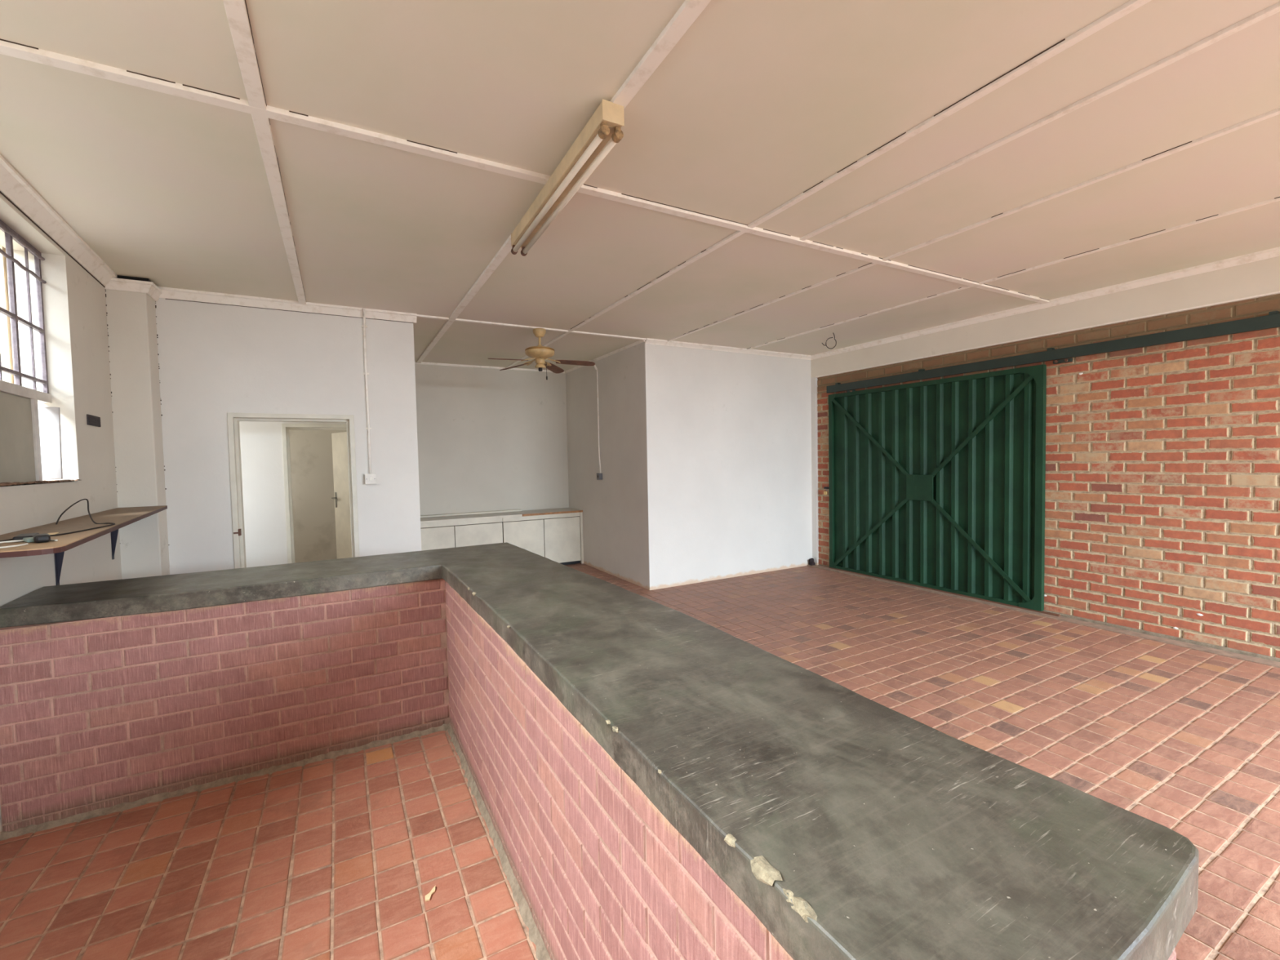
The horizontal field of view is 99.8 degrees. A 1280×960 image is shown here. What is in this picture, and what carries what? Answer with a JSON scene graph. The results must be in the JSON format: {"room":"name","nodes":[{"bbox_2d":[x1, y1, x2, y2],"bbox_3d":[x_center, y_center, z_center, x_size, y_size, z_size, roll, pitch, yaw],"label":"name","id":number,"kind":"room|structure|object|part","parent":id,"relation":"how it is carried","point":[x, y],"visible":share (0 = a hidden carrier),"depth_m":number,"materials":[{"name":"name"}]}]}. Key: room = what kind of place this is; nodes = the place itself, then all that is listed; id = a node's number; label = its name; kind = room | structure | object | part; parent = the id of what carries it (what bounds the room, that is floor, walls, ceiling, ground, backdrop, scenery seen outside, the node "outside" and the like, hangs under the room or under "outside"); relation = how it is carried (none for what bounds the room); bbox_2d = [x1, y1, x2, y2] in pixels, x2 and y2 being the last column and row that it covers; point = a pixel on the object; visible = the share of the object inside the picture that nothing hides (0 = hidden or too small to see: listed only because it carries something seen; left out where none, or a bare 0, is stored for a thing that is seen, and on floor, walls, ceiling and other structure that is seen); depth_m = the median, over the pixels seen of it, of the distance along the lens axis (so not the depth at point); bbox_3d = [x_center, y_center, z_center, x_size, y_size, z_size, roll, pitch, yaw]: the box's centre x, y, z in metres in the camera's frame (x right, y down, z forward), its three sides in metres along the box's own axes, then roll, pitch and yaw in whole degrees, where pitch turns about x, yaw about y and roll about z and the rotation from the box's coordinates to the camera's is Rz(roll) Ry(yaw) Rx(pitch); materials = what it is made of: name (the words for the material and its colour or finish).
{"room":"empty bar room","nodes":[
{"label":"empty bar room","id":0,"kind":"room"},
{"bbox_2d":[0,193,121,834],"bbox_3d":[-2.703,0.079,1.902,0.250,3.064,11.680,-3,3,-32],"label":"wall","id":1,"kind":"structure","parent":0,"point":[74,302],"depth_m":3.28,"materials":[{"name":"white paint"}]},
{"bbox_2d":[0,219,51,482],"bbox_3d":[-2.910,-0.641,2.205,0.055,1.363,2.420,-3,3,-32],"label":"window","id":2,"kind":"structure","parent":1,"relation":"in","point":[24,377],"depth_m":2.94,"materials":[{"name":"paint"}]},
{"bbox_3d":[-2.924,-0.900,2.190,0.003,0.835,2.419,-3,3,-32],"label":"pane","id":3,"kind":"part","parent":2,"relation":"part of","materials":[{"name":"clear glass"}]},
{"bbox_3d":[-2.915,-0.641,2.202,0.031,1.363,2.420,-3,3,-32],"label":"frame","id":4,"kind":"part","parent":2,"relation":"part of","materials":[{"name":"paint"}]},
{"bbox_2d":[0,479,79,485],"bbox_3d":[-2.856,0.028,2.253,0.164,0.012,2.427,-3,3,-32],"label":"sill","id":5,"kind":"structure","parent":1,"relation":"attached to","point":[42,481],"depth_m":2.80,"materials":[{"name":"white paint"}]},
{"bbox_2d":[38,406,62,479],"bbox_3d":[-3.465,-0.216,3.158,0.104,0.425,0.047,-3,3,-35],"label":"board","id":6,"kind":"object","parent":5,"relation":"on","point":[49,417],"visible":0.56,"depth_m":3.16,"materials":[{"name":"white"}]},
{"bbox_2d":[0,154,117,287],"bbox_3d":[-1.697,-1.355,0.504,0.075,0.090,8.106,-3,3,-32],"label":"trim","id":7,"kind":"structure","parent":1,"relation":"attached to","point":[13,185],"depth_m":2.94,"materials":[{"name":"white paint"}]},
{"bbox_2d":[0,505,167,585],"bbox_3d":[-3.002,0.404,2.994,0.381,0.354,2.583,-3,3,-32],"label":"wall shelf","id":8,"kind":"object","parent":1,"relation":"attached to","point":[121,517],"visible":0.93,"depth_m":2.64,"materials":[{"name":"brown wood"}]},
{"bbox_2d":[12,533,39,542],"bbox_3d":[-2.524,0.236,2.218,0.055,0.022,0.140,-3,3,-41],"label":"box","id":9,"kind":"object","parent":8,"relation":"on","point":[20,536],"visible":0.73,"depth_m":2.18,"materials":[{"name":"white plastic"}]},
{"bbox_2d":[22,537,34,542],"bbox_3d":[-2.459,0.239,2.174,0.120,0.016,0.035,0,3,32],"label":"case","id":10,"kind":"object","parent":8,"relation":"on","point":[28,540],"visible":0.48,"depth_m":2.14,"materials":[{"name":"green plastic"}]},
{"bbox_2d":[0,539,57,548],"bbox_3d":[-2.425,0.246,2.059,0.169,0.011,0.272,-1,2,9],"label":"charging cable","id":11,"kind":"object","parent":8,"relation":"on","point":[19,540],"visible":0.75,"depth_m":2.10,"materials":[{"name":"white plastic"}]},
{"bbox_2d":[33,533,50,542],"bbox_3d":[-2.382,0.232,2.148,0.085,0.030,0.045,1,3,41],"label":"charger","id":12,"kind":"object","parent":8,"relation":"on","point":[38,538],"visible":1,"depth_m":2.12,"materials":[{"name":"black plastic"}]},
{"bbox_2d":[0,498,115,541],"bbox_3d":[-2.755,0.175,2.627,0.258,0.128,1.000,-3,3,-36],"label":"power cable","id":13,"kind":"object","parent":8,"relation":"on","point":[70,506],"visible":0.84,"depth_m":2.81,"materials":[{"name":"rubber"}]},
{"bbox_2d":[86,413,101,426],"bbox_3d":[-3.624,-0.393,3.580,0.011,0.068,0.250,-3,3,-32],"label":"air vent","id":14,"kind":"object","parent":1,"relation":"in","point":[93,420],"visible":1,"depth_m":3.56,"materials":[{"name":"black metal"}]},
{"bbox_2d":[104,277,162,301],"bbox_3d":[-3.819,-1.432,4.057,0.298,0.075,0.274,-2,3,-29],"label":"trim","id":15,"kind":"structure","parent":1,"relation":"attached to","point":[150,288],"depth_m":3.98,"materials":[{"name":"white paint"}]},
{"bbox_2d":[0,40,1048,303],"bbox_3d":[0.712,-1.551,3.353,7.245,0.022,0.055,-2,3,-29],"label":"trim","id":16,"kind":"structure","parent":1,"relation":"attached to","point":[40,55],"depth_m":2.34,"materials":[{"name":"white paint"}]},
{"bbox_2d":[105,288,169,579],"bbox_3d":[-3.891,0.043,4.100,0.386,3.009,0.244,-2,3,-29],"label":"wall pillar","id":17,"kind":"structure","parent":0,"point":[131,326],"depth_m":4.03,"materials":[{"name":"white paint"}]},
{"bbox_2d":[155,297,421,574],"bbox_3d":[-3.166,-0.023,4.705,2.285,3.064,0.150,-2,3,-29],"label":"wall","id":18,"kind":"structure","parent":0,"point":[215,360],"depth_m":4.60,"materials":[{"name":"white paint"}]},
{"bbox_2d":[115,275,151,281],"bbox_3d":[-3.817,-1.485,4.084,0.210,0.030,0.278,-2,3,-29],"label":"trim","id":19,"kind":"structure","parent":18,"relation":"attached to","point":[117,276],"depth_m":3.97,"materials":[{"name":"black"}]},
{"bbox_2d":[105,288,169,545],"bbox_3d":[-3.823,-0.436,4.111,0.012,1.929,0.330,0,2,17],"label":"trim","id":20,"kind":"structure","parent":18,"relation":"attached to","point":[105,289],"depth_m":4.22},
{"bbox_2d":[157,286,417,323],"bbox_3d":[-2.954,-1.501,4.664,1.903,0.075,0.055,-2,3,-29],"label":"trim","id":21,"kind":"structure","parent":18,"relation":"attached to","point":[167,292],"depth_m":4.60,"materials":[{"name":"white paint"}]},
{"bbox_2d":[226,412,359,568],"bbox_3d":[-3.023,0.439,4.785,0.927,2.030,0.163,-2,3,-29],"label":"door frame","id":22,"kind":"structure","parent":18,"relation":"in","point":[233,419],"depth_m":4.59,"materials":[{"name":"beige paint"}]},
{"bbox_3d":[-3.373,0.439,4.518,0.048,0.055,0.038,-2,3,-29],"label":"strike plate","id":23,"kind":"part","parent":22,"relation":"part of","materials":[{"name":"silver metal"}]},
{"bbox_2d":[361,308,371,473],"bbox_3d":[-2.491,-0.801,4.926,0.044,1.495,0.082,-2,3,-29],"label":"conduit","id":24,"kind":"object","parent":18,"relation":"attached to","point":[363,326],"visible":1,"depth_m":4.94,"materials":[{"name":"white paint"}]},
{"bbox_2d":[364,473,376,484],"bbox_3d":[-2.483,-0.010,4.970,0.096,0.096,0.054,-2,3,-29],"label":"light switch","id":25,"kind":"object","parent":18,"relation":"attached to","point":[370,478],"visible":1,"depth_m":4.95,"materials":[{"name":"white plastic"}]},
{"bbox_2d":[417,314,646,340],"bbox_3d":[-1.047,-1.613,5.744,2.541,0.018,0.045,-2,3,-29],"label":"trim","id":26,"kind":"structure","parent":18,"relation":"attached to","point":[418,315],"depth_m":5.65,"materials":[{"name":"white paint"}]},
{"bbox_2d":[0,0,1279,348],"bbox_3d":[0.509,-1.574,3.848,6.812,0.005,7.145,-1,2,-1],"label":"trim","id":27,"kind":"structure","parent":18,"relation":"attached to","point":[245,0],"depth_m":2.48,"materials":[{"name":"white wood"}]},
{"bbox_2d":[239,421,346,567],"bbox_3d":[-3.841,0.145,5.788,2.145,2.670,0.120,-2,3,-29],"label":"wall","id":28,"kind":"structure","parent":0,"point":[260,442],"depth_m":5.66,"materials":[{"name":"white paint"}]},
{"bbox_2d":[281,423,346,563],"bbox_3d":[-3.435,0.398,6.013,0.855,2.030,0.134,-2,3,-29],"label":"door frame","id":29,"kind":"structure","parent":28,"relation":"in","point":[286,428],"depth_m":5.79,"materials":[{"name":"beige paint"}]},
{"bbox_2d":[331,431,351,559],"bbox_3d":[-3.502,0.402,6.499,0.830,1.963,0.099,1,3,38],"label":"door","id":30,"kind":"structure","parent":29,"relation":"attached to","point":[340,446],"depth_m":6.62,"materials":[{"name":"paint"}]},
{"bbox_3d":[-3.787,0.247,6.718,0.040,0.190,0.006,1,3,38],"label":"handle plate","id":31,"kind":"part","parent":30,"relation":"part of","materials":[{"name":"silver metal"}]},
{"bbox_2d":[288,430,346,562],"bbox_3d":[-4.718,0.102,7.319,2.265,2.670,0.130,-2,3,-29],"label":"wall","id":32,"kind":"structure","parent":0,"point":[311,451],"depth_m":7.38,"materials":[{"name":"beige paint"}]},
{"bbox_2d":[414,364,568,515],"bbox_3d":[-2.351,-0.172,8.083,2.751,3.064,0.150,-2,3,-29],"label":"wall","id":33,"kind":"structure","parent":0,"point":[489,439],"depth_m":8.05,"materials":[{"name":"paint"}]},
{"bbox_2d":[414,361,564,373],"bbox_3d":[-2.291,-1.669,7.975,2.541,0.028,0.022,-2,3,-29],"label":"trim","id":34,"kind":"structure","parent":33,"relation":"attached to","point":[422,362],"depth_m":7.93,"materials":[{"name":"white paint"}]},
{"bbox_2d":[0,0,1279,371],"bbox_3d":[0.388,-1.624,3.606,8.100,0.120,11.800,-2,3,-29],"label":"ceiling","id":35,"kind":"structure","parent":0,"point":[757,104],"depth_m":2.49,"materials":[{"name":"paint"}]},
{"bbox_2d":[222,0,306,304],"bbox_3d":[-0.913,-1.429,1.068,0.055,0.021,8.325,-2,3,-29],"label":"trim","id":36,"kind":"structure","parent":35,"relation":"attached to","point":[236,10],"depth_m":2.18,"materials":[{"name":"white paint"}]},
{"bbox_2d":[488,328,595,379],"bbox_3d":[-1.119,-1.343,5.886,1.120,0.534,0.706,-2,2,-22],"label":"ceiling fan","id":37,"kind":"object","parent":35,"relation":"hanging from","point":[540,353],"visible":1,"depth_m":5.73,"materials":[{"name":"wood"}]},
{"bbox_3d":[-1.354,-1.236,5.527,0.419,0.053,0.119,-3,3,-41],"label":"blade","id":38,"kind":"part","parent":37,"relation":"part of","materials":[{"name":"brown wood"}]},
{"bbox_3d":[-1.384,-1.253,5.966,0.419,0.053,0.119,0,3,31],"label":"blade","id":39,"kind":"part","parent":37,"relation":"part of","materials":[{"name":"brown wood"}]},
{"bbox_3d":[-1.184,-1.276,5.838,0.155,0.051,0.080,0,3,32],"label":"blade arm","id":40,"kind":"part","parent":37,"relation":"part of","materials":[{"name":"metal"}]},
{"bbox_3d":[-0.975,-1.267,6.129,0.119,0.053,0.419,-1,2,13],"label":"blade","id":41,"kind":"part","parent":37,"relation":"part of","materials":[{"name":"brown wood"}]},
{"bbox_3d":[-0.693,-1.260,5.791,0.419,0.053,0.119,-1,2,-5],"label":"blade","id":42,"kind":"part","parent":37,"relation":"part of","materials":[{"name":"brown wood"}]},
{"bbox_2d":[416,0,711,363],"bbox_3d":[-0.451,-1.506,2.787,0.058,0.021,10.881,-2,3,-29],"label":"trim","id":43,"kind":"structure","parent":35,"relation":"attached to","point":[688,12],"depth_m":1.95,"materials":[{"name":"white paint"}]},
{"bbox_2d":[511,98,624,256],"bbox_3d":[-0.427,-1.434,2.724,0.099,0.125,1.383,-2,3,-28],"label":"lamp","id":44,"kind":"object","parent":35,"relation":"attached to","point":[602,132],"visible":1,"depth_m":2.46,"materials":[{"name":"metal"}]},
{"bbox_2d":[514,125,614,246],"bbox_3d":[-0.428,-1.422,2.727,0.068,0.004,1.320,-2,3,-28],"label":"fluorescent tube","id":45,"kind":"object","parent":44,"relation":"on","point":[593,132],"depth_m":2.56,"materials":[{"name":"white glass"}]},
{"bbox_2d":[505,0,1151,368],"bbox_3d":[0.627,-1.554,3.387,0.040,0.016,10.881,-2,3,-29],"label":"trim","id":46,"kind":"structure","parent":35,"relation":"attached to","point":[1131,6],"depth_m":2.31,"materials":[{"name":"white paint"}]},
{"bbox_2d":[822,332,836,348],"bbox_3d":[2.198,-1.615,6.268,0.163,0.183,0.029,0,2,20],"label":"wire","id":47,"kind":"object","parent":35,"relation":"hanging from","point":[833,332],"visible":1,"depth_m":6.26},
{"bbox_2d":[666,107,1279,341],"bbox_3d":[2.343,-1.568,2.880,0.034,0.016,8.325,-2,3,-29],"label":"trim","id":48,"kind":"structure","parent":35,"relation":"attached to","point":[1276,112],"depth_m":3.00,"materials":[{"name":"white paint"}]},
{"bbox_2d":[746,197,1279,349],"bbox_3d":[3.414,-1.613,3.475,0.030,0.016,8.325,-2,3,-29],"label":"trim","id":49,"kind":"structure","parent":35,"relation":"attached to","point":[1270,201],"depth_m":3.98,"materials":[{"name":"white paint"}]},
{"bbox_2d":[800,1,1279,240],"bbox_3d":[2.348,-1.501,1.192,0.034,0.016,5.370,-2,3,-29],"label":"trim","id":50,"kind":"structure","parent":35,"relation":"attached to","point":[1275,8],"depth_m":2.19,"materials":[{"name":"white paint"}]},
{"bbox_2d":[0,563,1279,959],"bbox_3d":[0.450,1.502,3.729,8.100,0.151,11.800,-2,3,-29],"label":"floor","id":51,"kind":"structure","parent":0,"point":[340,858],"depth_m":2.49,"materials":[{"name":"red brick"}]},
{"bbox_2d":[425,884,435,901],"bbox_3d":[-0.769,1.517,1.980,0.024,0.007,0.071,-1,2,7],"label":"chip","id":52,"kind":"object","parent":51,"relation":"on","point":[428,896],"visible":1,"depth_m":1.97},
{"bbox_2d":[420,517,502,551],"bbox_3d":[-2.639,0.944,7.544,1.315,0.787,0.545,-2,3,-29],"label":"base cabinet","id":53,"kind":"object","parent":51,"relation":"on","point":[445,535],"visible":0.34,"depth_m":7.34,"materials":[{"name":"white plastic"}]},
{"bbox_3d":[-2.796,0.970,7.158,0.655,0.668,0.018,-2,3,-29],"label":"door","id":54,"kind":"part","parent":53,"relation":"part of","materials":[{"name":"beige paint"}]},
{"bbox_3d":[-2.222,0.946,7.477,0.644,0.668,0.018,-2,3,-29],"label":"door","id":55,"kind":"part","parent":53,"relation":"part of","materials":[{"name":"beige paint"}]},
{"bbox_2d":[420,507,582,523],"bbox_3d":[-2.114,0.512,7.822,2.538,0.030,0.565,-2,3,-29],"label":"countertop","id":56,"kind":"structure","parent":53,"relation":"on","point":[562,510],"depth_m":7.72,"materials":[{"name":"grey laminate"}]},
{"bbox_2d":[420,509,521,517],"bbox_3d":[-2.574,0.492,7.828,1.725,0.026,0.090,-2,3,-29],"label":"batten","id":57,"kind":"object","parent":56,"relation":"on","point":[509,510],"visible":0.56,"depth_m":7.83,"materials":[{"name":"beige paint"}]},
{"bbox_2d":[502,512,581,564],"bbox_3d":[-1.547,0.898,8.152,1.177,0.787,0.545,-2,3,-29],"label":"base cabinet","id":58,"kind":"object","parent":51,"relation":"on","point":[554,537],"visible":0.73,"depth_m":7.95,"materials":[{"name":"white wood"}]},
{"bbox_3d":[-1.671,0.923,7.784,0.594,0.668,0.018,-2,3,-29],"label":"door","id":59,"kind":"part","parent":58,"relation":"part of","materials":[{"name":"beige paint"}]},
{"bbox_3d":[-1.157,0.901,8.070,0.567,0.668,0.018,-2,3,-29],"label":"door","id":60,"kind":"part","parent":58,"relation":"part of","materials":[{"name":"beige paint"}]},
{"bbox_2d":[579,511,583,564],"bbox_3d":[-1.015,0.876,8.447,0.038,0.787,0.547,-2,3,-29],"label":"filler panel","id":61,"kind":"object","parent":51,"relation":"on","point":[581,562],"visible":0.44,"depth_m":8.21,"materials":[{"name":"beige paint"}]},
{"bbox_2d":[0,542,1199,959],"bbox_3d":[-1.078,1.041,1.823,2.540,1.003,3.759,-2,3,-29],"label":"bar counter","id":62,"kind":"object","parent":51,"relation":"on","point":[647,780],"depth_m":1.52,"materials":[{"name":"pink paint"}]},
{"bbox_2d":[565,342,812,590],"bbox_3d":[0.691,-0.241,8.284,2.863,3.064,2.656,-2,3,-29],"label":"wall pier","id":63,"kind":"object","parent":51,"relation":"on","point":[705,455],"visible":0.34,"depth_m":7.06,"materials":[{"name":"white paint"}]},
{"bbox_2d":[588,360,600,473],"bbox_3d":[-0.630,-0.898,7.602,0.194,1.603,0.035,1,3,43],"label":"conduit","id":64,"kind":"object","parent":63,"relation":"attached to","point":[594,366],"visible":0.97,"depth_m":7.56,"materials":[{"name":"white paint"}]},
{"bbox_2d":[596,473,602,479],"bbox_3d":[-0.570,-0.050,7.561,0.056,0.094,0.094,-2,3,-29],"label":"light switch","id":65,"kind":"object","parent":63,"relation":"attached to","point":[599,476],"visible":1,"depth_m":7.53,"materials":[{"name":"grey plastic"}]},
{"bbox_2d":[564,340,644,373],"bbox_3d":[-0.575,-1.683,7.480,0.025,0.030,2.556,-2,3,-29],"label":"trim","id":66,"kind":"structure","parent":63,"relation":"attached to","point":[636,343],"depth_m":7.11,"materials":[{"name":"white paint"}]},
{"bbox_2d":[808,558,815,565],"bbox_3d":[2.462,1.178,7.745,0.107,0.112,0.074,-2,3,-29],"label":"clump","id":67,"kind":"object","parent":51,"relation":"on","point":[811,562],"visible":1,"depth_m":7.72,"materials":[{"name":"black"}]},
{"bbox_2d":[828,567,1060,616],"bbox_3d":[3.319,1.255,6.324,0.040,0.017,2.750,-2,3,-29],"label":"floor guide","id":68,"kind":"object","parent":51,"relation":"on","point":[1012,606],"visible":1,"depth_m":5.95,"materials":[{"name":"metal"}]},
{"bbox_2d":[810,293,1279,657],"bbox_3d":[4.582,-0.123,4.226,0.259,3.094,8.625,-2,3,-29],"label":"wall","id":69,"kind":"structure","parent":0,"point":[1162,482],"depth_m":4.49,"materials":[{"name":"brick"}]},
{"bbox_2d":[644,246,1279,359],"bbox_3d":[3.274,-1.585,3.398,2.724,0.055,8.325,-2,3,-29],"label":"trim","id":70,"kind":"structure","parent":69,"relation":"attached to","point":[1273,252],"depth_m":5.29,"materials":[{"name":"white paint"}]},
{"bbox_2d":[806,564,1279,667],"bbox_3d":[4.504,1.327,4.167,0.179,0.008,8.325,-2,3,-29],"label":"trim","id":71,"kind":"structure","parent":69,"relation":"attached to","point":[1245,657],"depth_m":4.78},
{"bbox_2d":[815,291,1279,377],"bbox_3d":[4.513,-1.352,4.044,0.067,0.012,8.235,-2,3,-29],"label":"trim","id":72,"kind":"structure","parent":69,"relation":"attached to","point":[1276,292],"depth_m":4.88,"materials":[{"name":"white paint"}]},
{"bbox_2d":[826,311,1279,393],"bbox_3d":[4.545,-1.157,3.951,0.077,0.118,7.992,-2,3,-29],"label":"rail","id":73,"kind":"object","parent":69,"relation":"attached to","point":[1272,320],"visible":1,"depth_m":4.83,"materials":[{"name":"metal"}]},
{"bbox_2d":[828,358,1072,611],"bbox_3d":[3.313,0.045,6.241,0.068,2.405,2.810,-2,3,-29],"label":"gate","id":74,"kind":"object","parent":73,"relation":"hanging from","point":[936,484],"visible":1,"depth_m":6.05,"materials":[{"name":"green metal"}]},
{"bbox_3d":[2.620,-1.102,7.362,0.006,0.130,0.120,-2,3,-29],"label":"gusset plate","id":75,"kind":"part","parent":74,"relation":"part of","materials":[{"name":"green metal"}]},
{"bbox_3d":[2.665,1.154,7.451,0.006,0.120,0.120,-2,3,-29],"label":"gusset plate","id":76,"kind":"part","parent":74,"relation":"part of","materials":[{"name":"green metal"}]},
{"bbox_3d":[3.263,0.087,6.297,0.010,0.298,0.330,-2,3,-29],"label":"plate","id":77,"kind":"part","parent":74,"relation":"part of","materials":[{"name":"green metal"}]},
{"bbox_3d":[3.292,1.226,6.386,0.051,0.035,2.495,-2,3,-29],"label":"frame rail","id":78,"kind":"part","parent":74,"relation":"part of","materials":[{"name":"green metal"}]},
{"bbox_3d":[3.244,-1.112,6.293,0.053,0.050,2.495,-2,3,-29],"label":"frame rail","id":79,"kind":"part","parent":74,"relation":"part of","materials":[{"name":"green metal"}]},
{"bbox_3d":[3.850,1.189,5.324,0.006,0.170,0.200,-2,3,-29],"label":"gusset plate","id":80,"kind":"part","parent":74,"relation":"part of","materials":[{"name":"green metal"}]},
{"bbox_3d":[3.806,-0.997,5.238,0.006,0.220,0.200,-2,3,-29],"label":"gusset plate","id":81,"kind":"part","parent":74,"relation":"part of","materials":[{"name":"green metal"}]},
{"bbox_2d":[810,256,1279,377],"bbox_3d":[4.546,-1.515,4.064,0.139,0.319,8.445,-2,3,-29],"label":"beam","id":82,"kind":"structure","parent":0,"point":[1260,277],"depth_m":4.88,"materials":[{"name":"paint"}]}
]}

